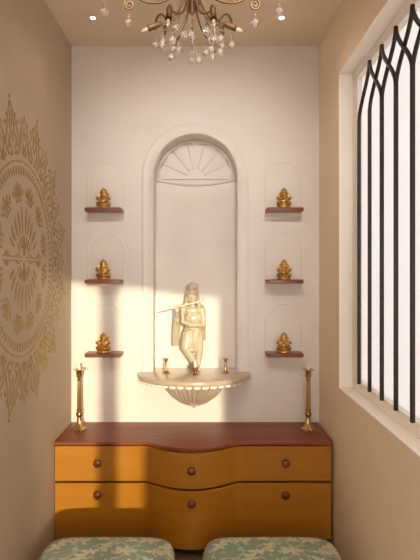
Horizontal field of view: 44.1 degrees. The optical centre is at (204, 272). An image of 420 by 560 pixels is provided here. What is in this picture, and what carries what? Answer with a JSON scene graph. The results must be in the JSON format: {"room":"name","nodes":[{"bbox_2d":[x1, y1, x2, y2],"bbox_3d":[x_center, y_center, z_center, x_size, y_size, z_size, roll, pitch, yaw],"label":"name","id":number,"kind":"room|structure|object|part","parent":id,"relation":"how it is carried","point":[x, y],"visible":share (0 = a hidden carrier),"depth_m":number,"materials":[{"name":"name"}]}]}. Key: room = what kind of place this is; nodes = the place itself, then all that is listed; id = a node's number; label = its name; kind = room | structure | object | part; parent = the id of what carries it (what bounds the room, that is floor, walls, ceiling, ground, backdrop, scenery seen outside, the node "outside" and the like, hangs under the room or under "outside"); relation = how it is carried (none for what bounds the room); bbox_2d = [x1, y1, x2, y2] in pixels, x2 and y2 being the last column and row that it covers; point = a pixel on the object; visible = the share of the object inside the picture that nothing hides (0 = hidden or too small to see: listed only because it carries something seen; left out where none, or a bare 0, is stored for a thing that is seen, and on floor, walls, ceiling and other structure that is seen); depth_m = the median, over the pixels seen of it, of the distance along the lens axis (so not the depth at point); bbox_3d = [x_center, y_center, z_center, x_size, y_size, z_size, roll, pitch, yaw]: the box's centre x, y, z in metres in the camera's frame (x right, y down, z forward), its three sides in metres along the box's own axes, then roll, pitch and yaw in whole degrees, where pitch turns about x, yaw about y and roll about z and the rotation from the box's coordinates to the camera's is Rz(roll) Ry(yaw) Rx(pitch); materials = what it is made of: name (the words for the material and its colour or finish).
{"room":"home prayer room","nodes":[
{"label":"home prayer room","id":0,"kind":"room"},
{"bbox_2d":[0,0,71,559],"bbox_3d":[-0.861,0.052,1.300,0.150,2.775,3.500,0,0,0],"label":"wall","id":1,"kind":"structure","parent":0,"point":[36,54],"depth_m":2.37,"materials":[{"name":"beige paint"}]},
{"bbox_2d":[0,94,64,421],"bbox_3d":[-0.785,-0.060,2.250,0.002,1.318,1.318,0,0,0],"label":"mandala stencil","id":2,"kind":"object","parent":1,"relation":"attached to","point":[18,191],"visible":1,"depth_m":2.28,"materials":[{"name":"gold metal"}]},
{"bbox_2d":[45,0,341,45],"bbox_3d":[-0.057,-1.381,1.425,1.758,0.108,3.750,0,0,0],"label":"ceiling","id":3,"kind":"structure","parent":0,"point":[306,22],"depth_m":2.76,"materials":[{"name":"paint"}]},
{"bbox_2d":[101,0,283,64],"bbox_3d":[-0.045,-1.029,1.800,0.634,0.610,0.555,0,0,0],"label":"chandelier","id":4,"kind":"object","parent":3,"relation":"hanging from","point":[192,5],"visible":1,"depth_m":1.80,"materials":[{"name":"brown metal"}]},
{"bbox_3d":[-0.206,-0.966,1.800,0.298,0.105,0.009,0,0,0],"label":"scroll arm","id":5,"kind":"part","parent":4,"relation":"part of","materials":[{"name":"brown metal"}]},
{"bbox_2d":[148,21,161,30],"bbox_3d":[-0.173,-0.857,1.800,0.049,0.032,0.022,0,0,0],"label":"socket","id":6,"kind":"object","parent":4,"relation":"attached to","point":[153,26],"depth_m":1.79,"materials":[{"name":"brown metal"}]},
{"bbox_2d":[165,4,172,16],"bbox_3d":[-0.117,-0.846,1.676,0.023,0.049,0.025,0,0,0],"label":"socket","id":7,"kind":"object","parent":4,"relation":"attached to","point":[169,10],"depth_m":1.67,"materials":[{"name":"brown metal"}]},
{"bbox_3d":[-0.126,-0.966,1.940,0.009,0.105,0.298,0,0,-30],"label":"scroll arm","id":8,"kind":"part","parent":4,"relation":"part of","materials":[{"name":"brown metal"}]},
{"bbox_3d":[-0.109,-0.921,1.800,0.110,0.128,0.007,0,0,0],"label":"light arm","id":9,"kind":"part","parent":4,"relation":"part of","materials":[{"name":"brown metal"}]},
{"bbox_3d":[-0.082,-0.919,1.736,0.007,0.134,0.131,0,0,30],"label":"light arm","id":10,"kind":"part","parent":4,"relation":"part of","materials":[{"name":"brown metal"}]},
{"bbox_3d":[-0.082,-0.919,1.865,0.007,0.134,0.131,0,0,-30],"label":"light arm","id":11,"kind":"part","parent":4,"relation":"part of","materials":[{"name":"brown metal"}]},
{"bbox_3d":[-0.045,-1.101,1.800,0.060,0.398,0.060,0,0,0],"label":"stem","id":12,"kind":"part","parent":4,"relation":"part of","materials":[{"name":"brown metal"}]},
{"bbox_3d":[-0.008,-0.919,1.865,0.007,0.134,0.131,0,0,30],"label":"light arm","id":13,"kind":"part","parent":4,"relation":"part of","materials":[{"name":"brown metal"}]},
{"bbox_3d":[-0.008,-0.919,1.736,0.007,0.134,0.131,0,0,-30],"label":"light arm","id":14,"kind":"part","parent":4,"relation":"part of","materials":[{"name":"brown metal"}]},
{"bbox_3d":[0.019,-0.921,1.800,0.110,0.128,0.007,0,0,0],"label":"light arm","id":15,"kind":"part","parent":4,"relation":"part of","materials":[{"name":"brown metal"}]},
{"bbox_2d":[210,4,216,17],"bbox_3d":[0.027,-0.846,1.676,0.023,0.049,0.025,0,0,0],"label":"socket","id":16,"kind":"object","parent":4,"relation":"attached to","point":[212,8],"depth_m":1.67,"materials":[{"name":"brown metal"}]},
{"bbox_3d":[0.036,-0.966,1.940,0.009,0.105,0.298,0,0,30],"label":"scroll arm","id":17,"kind":"part","parent":4,"relation":"part of","materials":[{"name":"brown metal"}]},
{"bbox_2d":[222,21,235,30],"bbox_3d":[0.083,-0.857,1.800,0.049,0.032,0.022,0,0,0],"label":"socket","id":18,"kind":"object","parent":4,"relation":"attached to","point":[227,25],"depth_m":1.79,"materials":[{"name":"brown metal"}]},
{"bbox_3d":[0.116,-0.966,1.800,0.298,0.105,0.009,0,0,0],"label":"scroll arm","id":19,"kind":"part","parent":4,"relation":"part of","materials":[{"name":"brown metal"}]},
{"bbox_2d":[72,46,318,423],"bbox_3d":[-0.057,0.052,3.175,1.758,2.775,0.250,0,0,0],"label":"wall","id":20,"kind":"structure","parent":0,"point":[266,98],"depth_m":3.05,"materials":[{"name":"white paint"}]},
{"bbox_2d":[84,207,123,214],"bbox_3d":[-0.583,-0.359,2.997,0.210,0.030,0.104,0,0,0],"label":"wall shelf","id":21,"kind":"object","parent":20,"relation":"attached to","point":[93,210],"visible":1,"depth_m":2.95,"materials":[{"name":"brown wood"}]},
{"bbox_2d":[95,188,110,206],"bbox_3d":[-0.586,-0.433,2.990,0.087,0.117,0.064,0,0,0],"label":"figurine","id":22,"kind":"object","parent":21,"relation":"on","point":[103,198],"visible":1,"depth_m":2.97,"materials":[{"name":"gold metal"}]},
{"bbox_2d":[84,351,123,357],"bbox_3d":[-0.583,0.474,2.997,0.210,0.030,0.104,0,0,0],"label":"wall shelf","id":23,"kind":"object","parent":20,"relation":"attached to","point":[90,354],"visible":0.99,"depth_m":2.95,"materials":[{"name":"brown wood"}]},
{"bbox_2d":[95,332,110,352],"bbox_3d":[-0.587,0.400,2.990,0.087,0.117,0.064,0,0,0],"label":"figurine","id":24,"kind":"object","parent":23,"relation":"on","point":[102,346],"visible":1,"depth_m":2.97,"materials":[{"name":"gold metal"}]},
{"bbox_3d":[-0.587,0.357,2.989,0.042,0.030,0.042,0,0,0],"label":"crown","id":25,"kind":"part","parent":24,"relation":"part of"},
{"bbox_2d":[84,279,123,284],"bbox_3d":[-0.583,0.053,2.997,0.210,0.030,0.104,0,0,0],"label":"wall shelf","id":26,"kind":"object","parent":20,"relation":"attached to","point":[89,281],"visible":0.99,"depth_m":2.95,"materials":[{"name":"brown wood"}]},
{"bbox_2d":[95,259,110,279],"bbox_3d":[-0.586,-0.021,2.990,0.087,0.117,0.064,0,0,-1],"label":"figurine","id":27,"kind":"object","parent":26,"relation":"on","point":[103,273],"visible":1,"depth_m":2.97,"materials":[{"name":"gold metal"}]},
{"bbox_2d":[87,303,124,358],"bbox_3d":[-0.583,0.341,3.049,0.220,0.328,0.003,0,0,0],"label":"trim","id":28,"kind":"structure","parent":20,"relation":"attached to","point":[123,357],"depth_m":3.05,"materials":[{"name":"white paint"}]},
{"bbox_2d":[87,232,124,286],"bbox_3d":[-0.583,-0.080,3.049,0.220,0.328,0.003,0,0,0],"label":"trim","id":29,"kind":"structure","parent":20,"relation":"attached to","point":[100,232],"depth_m":3.05,"materials":[{"name":"white paint"}]},
{"bbox_2d":[87,162,124,216],"bbox_3d":[-0.583,-0.492,3.049,0.220,0.328,0.003,0,0,0],"label":"trim","id":30,"kind":"structure","parent":20,"relation":"attached to","point":[100,162],"depth_m":3.05,"materials":[{"name":"white paint"}]},
{"bbox_2d":[137,368,250,407],"bbox_3d":[-0.065,0.688,2.977,0.664,0.209,0.425,0,0,0],"label":"shelf","id":31,"kind":"object","parent":20,"relation":"attached to","point":[188,389],"visible":1,"depth_m":2.89,"materials":[{"name":"beige stone"}]},
{"bbox_2d":[162,358,169,373],"bbox_3d":[-0.227,0.541,3.020,0.045,0.084,0.045,0,0,0],"label":"candle holder","id":32,"kind":"object","parent":31,"relation":"on","point":[166,371],"visible":1,"depth_m":3.01,"materials":[{"name":"gold metal"}]},
{"bbox_2d":[159,282,205,370],"bbox_3d":[-0.132,0.316,3.067,0.284,0.527,0.121,0,0,-8],"label":"statue","id":33,"kind":"object","parent":31,"relation":"on","point":[194,333],"visible":0.96,"depth_m":3.06,"materials":[{"name":"stone"}]},
{"bbox_3d":[-0.076,0.089,3.093,0.083,0.074,0.083,0,0,0],"label":"crown","id":34,"kind":"part","parent":33,"relation":"part of","materials":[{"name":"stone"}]},
{"bbox_2d":[165,386,221,407],"bbox_3d":[-0.065,0.703,2.934,0.400,0.178,0.230,0,0,0],"label":"corbel","id":35,"kind":"object","parent":31,"relation":"attached to","point":[193,398],"depth_m":2.90,"materials":[{"name":"beige stone"}]},
{"bbox_3d":[-0.065,0.598,2.977,0.664,0.030,0.425,0,0,0],"label":"shelf","id":36,"kind":"part","parent":31,"relation":"part of","materials":[{"name":"beige stone"}]},
{"bbox_2d":[192,361,198,375],"bbox_3d":[-0.056,0.543,2.958,0.042,0.080,0.042,0,0,0],"label":"oil lamp","id":37,"kind":"object","parent":31,"relation":"on","point":[195,369],"visible":1,"depth_m":2.95,"materials":[{"name":"gold metal"}]},
{"bbox_3d":[-0.056,0.560,2.958,0.042,0.046,0.042,0,0,0],"label":"lamp shade","id":38,"kind":"part","parent":37,"relation":"part of","materials":[{"name":"gold metal"}]},
{"bbox_2d":[222,358,228,373],"bbox_3d":[0.120,0.541,3.020,0.045,0.084,0.045,0,0,0],"label":"candle holder","id":39,"kind":"object","parent":31,"relation":"on","point":[225,371],"visible":1,"depth_m":3.01,"materials":[{"name":"gold metal"}]},
{"bbox_2d":[142,123,247,370],"bbox_3d":[-0.058,-0.153,3.046,0.628,1.463,0.008,0,0,0],"label":"trim","id":40,"kind":"structure","parent":20,"relation":"attached to","point":[175,132],"depth_m":3.04,"materials":[{"name":"white paint"}]},
{"bbox_2d":[156,140,234,185],"bbox_3d":[-0.058,-0.674,3.182,0.486,0.283,0.017,0,0,0],"label":"trim","id":41,"kind":"structure","parent":20,"relation":"attached to","point":[186,157],"depth_m":3.18,"materials":[{"name":"white paint"}]},
{"bbox_2d":[264,303,300,358],"bbox_3d":[0.458,0.341,3.049,0.220,0.328,0.003,0,0,0],"label":"trim","id":42,"kind":"structure","parent":20,"relation":"attached to","point":[279,303],"depth_m":3.05,"materials":[{"name":"white paint"}]},
{"bbox_2d":[264,232,300,286],"bbox_3d":[0.458,-0.080,3.049,0.220,0.328,0.003,0,0,0],"label":"trim","id":43,"kind":"structure","parent":20,"relation":"attached to","point":[277,232],"depth_m":3.05,"materials":[{"name":"white paint"}]},
{"bbox_2d":[264,162,300,216],"bbox_3d":[0.458,-0.492,3.049,0.220,0.328,0.003,0,0,0],"label":"trim","id":44,"kind":"structure","parent":20,"relation":"attached to","point":[277,162],"depth_m":3.05,"materials":[{"name":"white paint"}]},
{"bbox_2d":[265,207,303,214],"bbox_3d":[0.458,-0.359,2.997,0.210,0.030,0.104,0,0,0],"label":"wall shelf","id":45,"kind":"object","parent":20,"relation":"attached to","point":[270,210],"visible":1,"depth_m":2.95,"materials":[{"name":"brown wood"}]},
{"bbox_2d":[276,188,291,206],"bbox_3d":[0.455,-0.433,2.990,0.087,0.117,0.064,0,0,4],"label":"figurine","id":46,"kind":"object","parent":45,"relation":"on","point":[284,199],"visible":0.99,"depth_m":2.97,"materials":[{"name":"gold metal"}]},
{"bbox_2d":[265,351,303,357],"bbox_3d":[0.458,0.474,2.997,0.210,0.030,0.104,0,0,0],"label":"wall shelf","id":47,"kind":"object","parent":20,"relation":"attached to","point":[271,354],"visible":0.99,"depth_m":2.95,"materials":[{"name":"brown wood"}]},
{"bbox_2d":[276,332,291,352],"bbox_3d":[0.456,0.400,2.990,0.087,0.117,0.064,0,0,4],"label":"figurine","id":48,"kind":"object","parent":47,"relation":"on","point":[283,346],"visible":1,"depth_m":2.97,"materials":[{"name":"gold metal"}]},
{"bbox_3d":[0.456,0.357,2.989,0.042,0.030,0.042,0,0,4],"label":"crown","id":49,"kind":"part","parent":48,"relation":"part of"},
{"bbox_2d":[265,279,303,284],"bbox_3d":[0.458,0.053,2.997,0.210,0.030,0.104,0,0,0],"label":"wall shelf","id":50,"kind":"object","parent":20,"relation":"attached to","point":[268,281],"visible":0.99,"depth_m":2.95,"materials":[{"name":"brown wood"}]},
{"bbox_2d":[276,259,291,279],"bbox_3d":[0.456,-0.021,2.990,0.087,0.117,0.064,0,0,4],"label":"figurine","id":51,"kind":"object","parent":50,"relation":"on","point":[284,273],"visible":1,"depth_m":2.97,"materials":[{"name":"gold metal"}]},
{"bbox_2d":[174,539,330,559],"bbox_3d":[0.093,1.490,0.875,2.958,0.100,4.850,0,0,0],"label":"floor","id":52,"kind":"structure","parent":0,"point":[178,556],"depth_m":2.63,"materials":[{"name":"brown wood"}]},
{"bbox_2d":[39,537,174,559],"bbox_3d":[-0.415,1.302,2.080,0.573,0.277,0.502,0,0,0],"label":"ottoman","id":53,"kind":"object","parent":52,"relation":"on","point":[71,548],"visible":1,"depth_m":2.19,"materials":[{"name":"green fabric"}]},
{"bbox_2d":[54,422,331,553],"bbox_3d":[-0.061,1.159,2.803,1.445,0.563,0.490,0,0,0],"label":"base cabinet","id":54,"kind":"object","parent":52,"relation":"on","point":[187,485],"visible":0.95,"depth_m":2.70,"materials":[{"name":"brown wood"}]},
{"bbox_3d":[-0.556,1.148,2.679,0.042,0.042,0.036,0,0,0],"label":"knob","id":55,"kind":"part","parent":54,"relation":"part of","materials":[{"name":"brown wood"}]},
{"bbox_3d":[-0.556,0.984,2.679,0.042,0.042,0.036,0,0,0],"label":"knob","id":56,"kind":"part","parent":54,"relation":"part of","materials":[{"name":"brown wood"}]},
{"bbox_3d":[-0.068,1.148,2.575,0.042,0.042,0.036,0,0,0],"label":"knob","id":57,"kind":"part","parent":54,"relation":"part of","materials":[{"name":"brown wood"}]},
{"bbox_3d":[-0.068,0.984,2.575,0.042,0.042,0.036,0,0,0],"label":"knob","id":58,"kind":"part","parent":54,"relation":"part of","materials":[{"name":"brown wood"}]},
{"bbox_3d":[-0.061,1.242,2.656,1.439,0.292,0.124,0,0,0],"label":"drawer","id":59,"kind":"part","parent":54,"relation":"part of","materials":[{"name":"brown wood"}]},
{"bbox_3d":[-0.061,0.993,2.656,1.439,0.184,0.124,0,0,0],"label":"drawer","id":60,"kind":"part","parent":54,"relation":"part of","materials":[{"name":"brown wood"}]},
{"bbox_2d":[54,422,331,451],"bbox_3d":[-0.061,0.886,2.816,1.445,0.017,0.464,0,0,0],"label":"countertop","id":61,"kind":"structure","parent":54,"relation":"on","point":[173,436],"depth_m":2.80,"materials":[{"name":"red wood"}]},
{"bbox_2d":[72,364,86,430],"bbox_3d":[-0.706,0.694,2.910,0.086,0.366,0.078,0,0,0],"label":"candlestick","id":62,"kind":"object","parent":61,"relation":"on","point":[79,426],"visible":1,"depth_m":2.90,"materials":[{"name":"gold metal"}]},
{"bbox_2d":[73,364,84,377],"bbox_3d":[-0.706,0.551,2.910,0.069,0.080,0.069,0,0,0],"label":"candle","id":63,"kind":"object","parent":62,"relation":"on","point":[78,370],"depth_m":2.90,"materials":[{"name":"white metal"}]},
{"bbox_3d":[-0.706,0.678,2.910,0.026,0.174,0.025,0,0,0],"label":"stem","id":64,"kind":"part","parent":62,"relation":"part of","materials":[{"name":"gold metal"}]},
{"bbox_2d":[301,364,315,430],"bbox_3d":[0.580,0.694,2.910,0.086,0.366,0.078,0,0,0],"label":"candlestick","id":65,"kind":"object","parent":61,"relation":"on","point":[308,426],"visible":1,"depth_m":2.90,"materials":[{"name":"gold metal"}]},
{"bbox_3d":[0.580,0.678,2.910,0.026,0.174,0.025,0,0,0],"label":"stem","id":66,"kind":"part","parent":65,"relation":"part of","materials":[{"name":"gold metal"}]},
{"bbox_2d":[302,364,314,378],"bbox_3d":[0.580,0.551,2.910,0.069,0.080,0.069,0,0,0],"label":"candle","id":67,"kind":"object","parent":65,"relation":"on","point":[308,370],"depth_m":2.90,"materials":[{"name":"gold metal"}]},
{"bbox_3d":[0.418,1.148,2.679,0.042,0.042,0.036,0,0,0],"label":"knob","id":68,"kind":"part","parent":54,"relation":"part of","materials":[{"name":"brown wood"}]},
{"bbox_3d":[0.418,0.984,2.679,0.042,0.042,0.036,0,0,0],"label":"knob","id":69,"kind":"part","parent":54,"relation":"part of","materials":[{"name":"brown wood"}]},
{"bbox_2d":[203,537,341,559],"bbox_3d":[0.284,1.302,2.080,0.591,0.277,0.502,0,0,0],"label":"ottoman","id":70,"kind":"object","parent":52,"relation":"on","point":[226,548],"visible":1,"depth_m":2.19,"materials":[{"name":"green fabric"}]},
{"bbox_2d":[319,0,419,559],"bbox_3d":[0.747,0.052,1.350,0.150,2.775,3.400,0,0,0],"label":"wall","id":71,"kind":"structure","parent":0,"point":[375,481],"depth_m":2.46,"materials":[{"name":"beige paint"}]},
{"bbox_2d":[339,0,419,457],"bbox_3d":[0.728,-0.212,1.813,0.114,1.580,1.566,0,0,0],"label":"window","id":72,"kind":"structure","parent":71,"relation":"in","point":[352,76],"depth_m":2.25,"materials":[{"name":"white paint"}]},
{"bbox_2d":[357,4,419,422],"bbox_3d":[0.728,-0.207,1.817,0.018,1.464,1.281,0,0,0],"label":"window grille","id":73,"kind":"object","parent":72,"relation":"in","point":[413,15],"visible":1,"depth_m":2.00,"materials":[{"name":"black metal"}]},
{"bbox_3d":[0.765,-0.213,1.812,0.006,1.478,1.424,0,0,0],"label":"pane","id":74,"kind":"part","parent":72,"relation":"part of","materials":[{"name":"clear glass"}]}
]}

